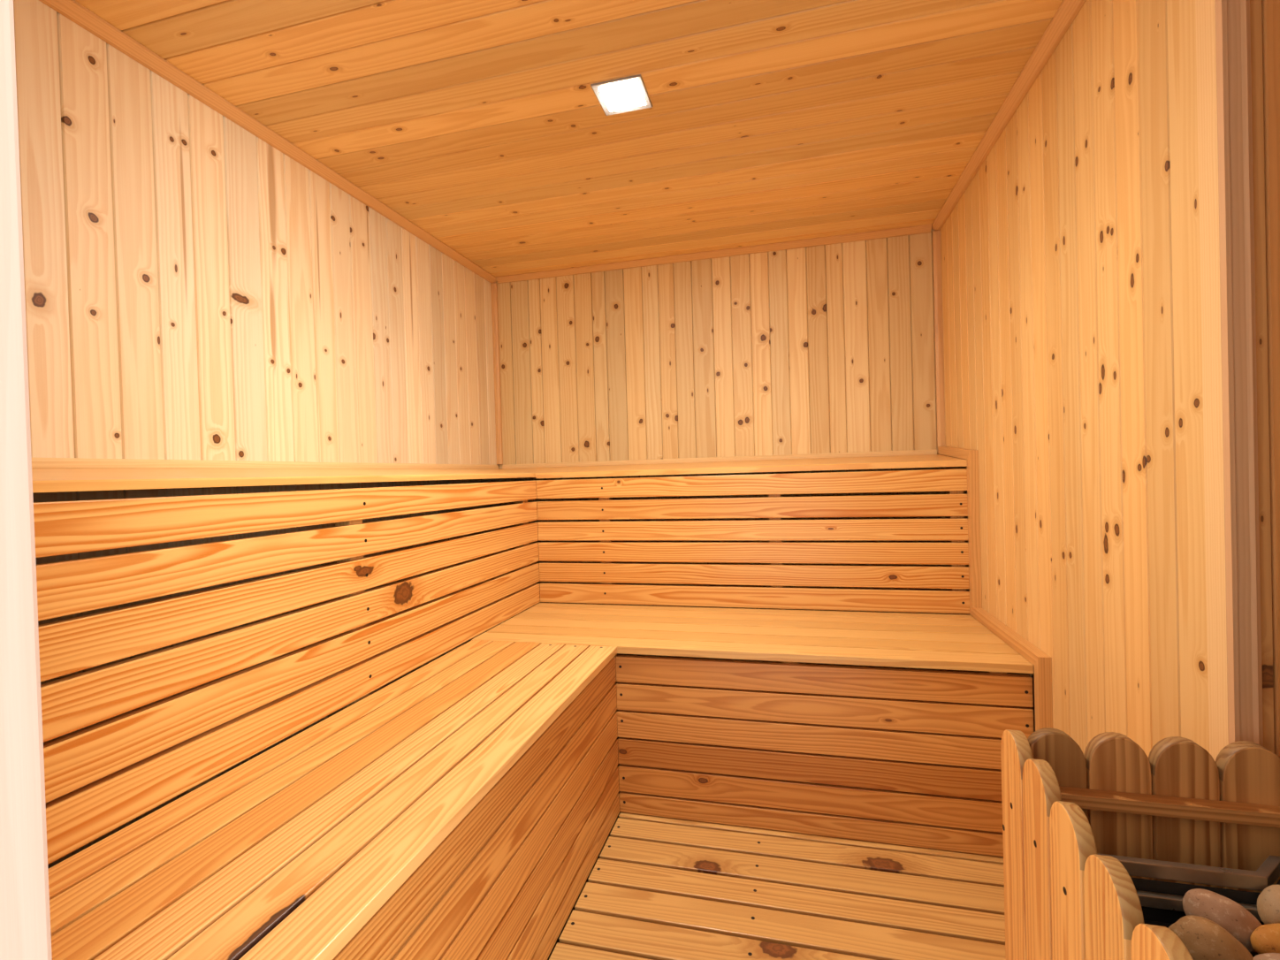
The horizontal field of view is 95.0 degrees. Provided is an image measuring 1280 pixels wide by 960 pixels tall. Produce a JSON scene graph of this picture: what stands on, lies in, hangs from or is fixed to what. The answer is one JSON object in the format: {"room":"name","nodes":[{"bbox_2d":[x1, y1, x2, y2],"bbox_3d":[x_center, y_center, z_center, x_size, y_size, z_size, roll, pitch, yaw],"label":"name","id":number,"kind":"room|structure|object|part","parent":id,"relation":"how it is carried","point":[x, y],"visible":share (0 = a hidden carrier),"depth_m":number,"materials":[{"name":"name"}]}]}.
{"room":"sauna","nodes":[
{"label":"sauna","id":0,"kind":"room"},
{"bbox_2d":[13,0,502,868],"bbox_3d":[-0.997,0.044,1.670,0.050,2.045,2.400,-2,1,14],"label":"wall","id":1,"kind":"structure","parent":0,"point":[194,290],"depth_m":1.43,"materials":[{"name":"brown wood"}]},
{"bbox_2d":[31,457,498,468],"bbox_3d":[-0.959,-0.043,1.704,0.010,0.019,2.268,-2,1,14],"label":"trim","id":2,"kind":"structure","parent":1,"relation":"attached to","point":[36,462],"depth_m":1.39,"materials":[{"name":"brown wood"}]},
{"bbox_2d":[38,0,497,282],"bbox_3d":[-0.971,-0.929,1.702,0.033,0.021,2.289,-2,1,14],"label":"trim","id":3,"kind":"structure","parent":1,"relation":"attached to","point":[72,10],"depth_m":1.47,"materials":[{"name":"brown wood"}]},
{"bbox_2d":[74,0,1063,276],"bbox_3d":[0.200,-0.996,1.410,2.550,0.050,2.380,-2,1,14],"label":"ceiling","id":4,"kind":"structure","parent":0,"point":[483,125],"depth_m":1.50,"materials":[{"name":"brown wood"}]},
{"bbox_2d":[590,74,652,115],"bbox_3d":[-0.044,-0.961,1.471,0.125,0.006,0.125,-2,1,14],"label":"recessed light","id":5,"kind":"object","parent":4,"relation":"in","point":[627,94],"visible":1,"depth_m":1.46,"materials":[{"name":"white"}]},
{"bbox_2d":[598,80,645,110],"bbox_3d":[-0.044,-0.961,1.471,0.096,0.006,0.096,-2,1,14],"label":"diffuser","id":6,"kind":"object","parent":5,"relation":"attached to","point":[613,95],"depth_m":1.46,"materials":[{"name":"white plastic"}]},
{"bbox_2d":[547,728,621,959],"bbox_3d":[0.249,1.058,1.389,2.550,0.050,2.470,-2,1,14],"label":"floor","id":7,"kind":"structure","parent":0,"point":[609,834],"depth_m":1.52,"materials":[{"name":"brown wood"}]},
{"bbox_2d":[31,467,619,959],"bbox_3d":[-0.533,0.479,1.619,0.851,1.049,2.283,-2,1,14],"label":"bench","id":8,"kind":"object","parent":7,"relation":"on","point":[461,807],"visible":1,"depth_m":1.01,"materials":[{"name":"wood"}]},
{"bbox_3d":[-0.778,-0.016,1.672,0.373,0.046,2.283,-2,1,14],"label":"rail","id":9,"kind":"part","parent":8,"relation":"part of","materials":[{"name":"brown wood"}]},
{"bbox_3d":[-0.650,0.263,1.439,0.022,0.488,1.884,-2,1,14],"label":"backrest","id":10,"kind":"part","parent":8,"relation":"part of","materials":[{"name":"brown wood"}]},
{"bbox_3d":[-0.463,0.517,1.123,0.474,0.020,1.355,-2,1,14],"label":"seat","id":11,"kind":"part","parent":8,"relation":"part of","materials":[{"name":"brown wood"}]},
{"bbox_3d":[-0.684,0.518,1.408,0.042,0.985,0.044,-2,1,14],"label":"support post","id":12,"kind":"part","parent":8,"relation":"part of","materials":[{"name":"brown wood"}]},
{"bbox_3d":[-0.245,0.766,1.078,0.022,0.462,1.367,-2,1,14],"label":"panel","id":13,"kind":"part","parent":8,"relation":"part of","materials":[{"name":"brown wood"}]},
{"bbox_3d":[-0.456,0.501,2.310,0.042,0.985,0.044,-2,1,14],"label":"support post","id":14,"kind":"part","parent":8,"relation":"part of","materials":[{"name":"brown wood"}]},
{"bbox_2d":[472,445,1052,856],"bbox_3d":[0.167,0.438,2.127,1.956,1.080,0.956,-2,1,14],"label":"bench","id":15,"kind":"object","parent":7,"relation":"on","point":[894,756],"visible":0.95,"depth_m":1.74,"materials":[{"name":"brown wood"}]},
{"bbox_3d":[-0.124,0.491,2.327,0.044,0.985,0.042,-2,1,14],"label":"support post","id":16,"kind":"part","parent":15,"relation":"part of","materials":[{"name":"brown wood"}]},
{"bbox_3d":[0.207,-0.050,2.394,1.928,0.051,0.400,-2,1,14],"label":"rail","id":17,"kind":"part","parent":15,"relation":"part of","materials":[{"name":"brown wood"}]},
{"bbox_3d":[0.289,0.487,1.906,1.557,0.022,0.521,-2,1,14],"label":"seat","id":18,"kind":"part","parent":15,"relation":"part of","materials":[{"name":"brown wood"}]},
{"bbox_3d":[0.350,0.226,2.169,1.556,0.488,0.022,-2,1,14],"label":"backrest","id":19,"kind":"part","parent":15,"relation":"part of","materials":[{"name":"brown wood"}]},
{"bbox_3d":[0.508,0.475,2.167,0.044,0.985,0.042,-2,1,14],"label":"support post","id":20,"kind":"part","parent":15,"relation":"part of","materials":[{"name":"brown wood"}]},
{"bbox_3d":[0.464,0.740,1.616,1.088,0.462,0.022,-2,1,14],"label":"panel","id":21,"kind":"part","parent":15,"relation":"part of","materials":[{"name":"brown wood"}]},
{"bbox_3d":[1.094,0.459,2.018,0.044,0.985,0.042,-2,1,14],"label":"support post","id":22,"kind":"part","parent":15,"relation":"part of","materials":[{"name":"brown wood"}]},
{"bbox_3d":[1.099,0.413,1.880,0.028,1.079,0.937,-2,1,14],"label":"moulding","id":23,"kind":"part","parent":15,"relation":"part of","materials":[{"name":"brown wood"}]},
{"bbox_2d":[548,811,1005,959],"bbox_3d":[0.543,1.005,0.901,1.577,0.050,1.370,-2,1,14],"label":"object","id":24,"kind":"structure","parent":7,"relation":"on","point":[659,887],"depth_m":1.37,"materials":[{"name":"brown wood"}]},
{"bbox_2d":[1000,727,1279,959],"bbox_3d":[0.718,0.669,0.545,0.487,0.618,0.608,-2,1,14],"label":"picket fence","id":25,"kind":"object","parent":24,"relation":"on","point":[1063,806],"visible":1,"depth_m":0.79,"materials":[{"name":"brown wood"}]},
{"bbox_3d":[0.782,0.440,0.777,0.464,0.019,0.022,-2,1,14],"label":"rail","id":26,"kind":"part","parent":25,"relation":"part of","materials":[{"name":"brown wood"}]},
{"bbox_2d":[1097,853,1279,957],"bbox_3d":[0.743,0.730,0.519,0.468,0.497,0.478,-2,1,14],"label":"heater","id":27,"kind":"object","parent":24,"relation":"on","point":[1161,902],"visible":0.43,"depth_m":0.72,"materials":[{"name":"metal"}]},
{"bbox_2d":[1168,914,1253,959],"bbox_3d":[0.635,0.526,0.650,0.074,0.070,0.051,-1,1,22],"label":"stone","id":28,"kind":"object","parent":27,"relation":"in","point":[1204,939],"visible":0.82,"depth_m":0.64,"materials":[{"name":"brown stone"}]},
{"bbox_2d":[1182,888,1262,952],"bbox_3d":[0.685,0.517,0.689,0.071,0.057,0.046,-1,1,45],"label":"stone","id":29,"kind":"object","parent":27,"relation":"in","point":[1229,914],"visible":0.7,"depth_m":0.68,"materials":[{"name":"brown stone"}]},
{"bbox_2d":[1249,923,1279,953],"bbox_3d":[0.714,0.515,0.650,0.064,0.041,0.034,-2,1,8],"label":"stone","id":30,"kind":"object","parent":27,"relation":"in","point":[1264,939],"visible":0.86,"depth_m":0.65,"materials":[{"name":"orange stone"}]},
{"bbox_2d":[1252,952,1279,959],"bbox_3d":[0.685,0.526,0.610,0.074,0.057,0.044,-1,1,20],"label":"stone","id":31,"kind":"object","parent":27,"relation":"in","point":[1267,956],"visible":1,"depth_m":0.62,"materials":[{"name":"beige stone"}]},
{"bbox_2d":[1257,884,1279,924],"bbox_3d":[0.752,0.502,0.680,0.053,0.055,0.049,-1,1,27],"label":"stone","id":32,"kind":"object","parent":27,"relation":"in","point":[1268,900],"visible":0.85,"depth_m":0.68,"materials":[{"name":"beige stone"}]},
{"bbox_2d":[495,228,949,670],"bbox_3d":[0.277,-0.004,2.610,2.059,2.045,0.050,-2,1,14],"label":"wall","id":33,"kind":"structure","parent":0,"point":[825,348],"depth_m":2.55,"materials":[{"name":"brown wood"}]},
{"bbox_2d":[490,282,502,464],"bbox_3d":[-0.684,-0.506,2.808,0.024,0.862,0.020,-2,1,14],"label":"trim","id":34,"kind":"structure","parent":33,"relation":"attached to","point":[493,285],"depth_m":2.80,"materials":[{"name":"brown wood"}]},
{"bbox_2d":[495,224,931,283],"bbox_3d":[0.238,-0.974,2.559,1.891,0.021,0.033,-2,1,14],"label":"trim","id":35,"kind":"structure","parent":33,"relation":"attached to","point":[925,228],"depth_m":2.52,"materials":[{"name":"brown wood"}]},
{"bbox_2d":[502,449,937,468],"bbox_3d":[0.265,-0.088,2.580,1.904,0.019,0.010,-2,1,14],"label":"trim","id":36,"kind":"structure","parent":33,"relation":"attached to","point":[910,452],"depth_m":2.54,"materials":[{"name":"brown wood"}]},
{"bbox_2d":[932,230,944,449],"bbox_3d":[1.190,-0.556,2.336,0.026,0.862,0.014,-2,1,14],"label":"trim","id":37,"kind":"structure","parent":33,"relation":"attached to","point":[936,235],"depth_m":2.33,"materials":[{"name":"brown wood"}]},
{"bbox_2d":[940,0,1209,757],"bbox_3d":[1.060,-0.015,1.610,0.050,2.045,1.605,-2,1,14],"label":"wall","id":38,"kind":"structure","parent":0,"point":[1070,257],"depth_m":1.19,"materials":[{"name":"brown wood"}]},
{"bbox_2d":[931,0,1086,230],"bbox_3d":[0.984,-0.985,1.583,0.033,0.021,1.559,-2,1,14],"label":"trim","id":39,"kind":"structure","parent":38,"relation":"attached to","point":[1068,10],"depth_m":1.50,"materials":[{"name":"brown wood"}]},
{"bbox_2d":[1195,0,1228,761],"bbox_3d":[0.839,0.006,0.854,0.008,1.932,0.044,-2,1,14],"label":"trim","id":40,"kind":"structure","parent":38,"relation":"attached to","point":[1205,10],"depth_m":0.85,"materials":[{"name":"brown wood"}]},
{"bbox_2d":[1249,0,1279,757],"bbox_3d":[1.081,-0.007,0.796,0.491,2.045,0.050,-2,1,14],"label":"wall","id":41,"kind":"structure","parent":0,"point":[1264,14],"depth_m":0.82,"materials":[{"name":"brown wood"}]},
{"bbox_2d":[1215,0,1263,746],"bbox_3d":[0.844,-0.005,0.823,0.034,1.954,0.014,-2,1,14],"label":"trim","id":42,"kind":"structure","parent":41,"relation":"attached to","point":[1232,17],"depth_m":0.82,"materials":[{"name":"beige wood"}]},
{"bbox_3d":[0.765,0.010,0.062,0.745,2.045,0.050,-2,1,14],"label":"wall","id":43,"kind":"structure","parent":0,"visible":0},
{"bbox_2d":[0,0,52,959],"bbox_3d":[-0.036,-0.053,0.220,0.880,2.215,0.145,-2,1,14],"label":"door","id":44,"kind":"structure","parent":43,"relation":"in","point":[25,916],"depth_m":0.38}
]}

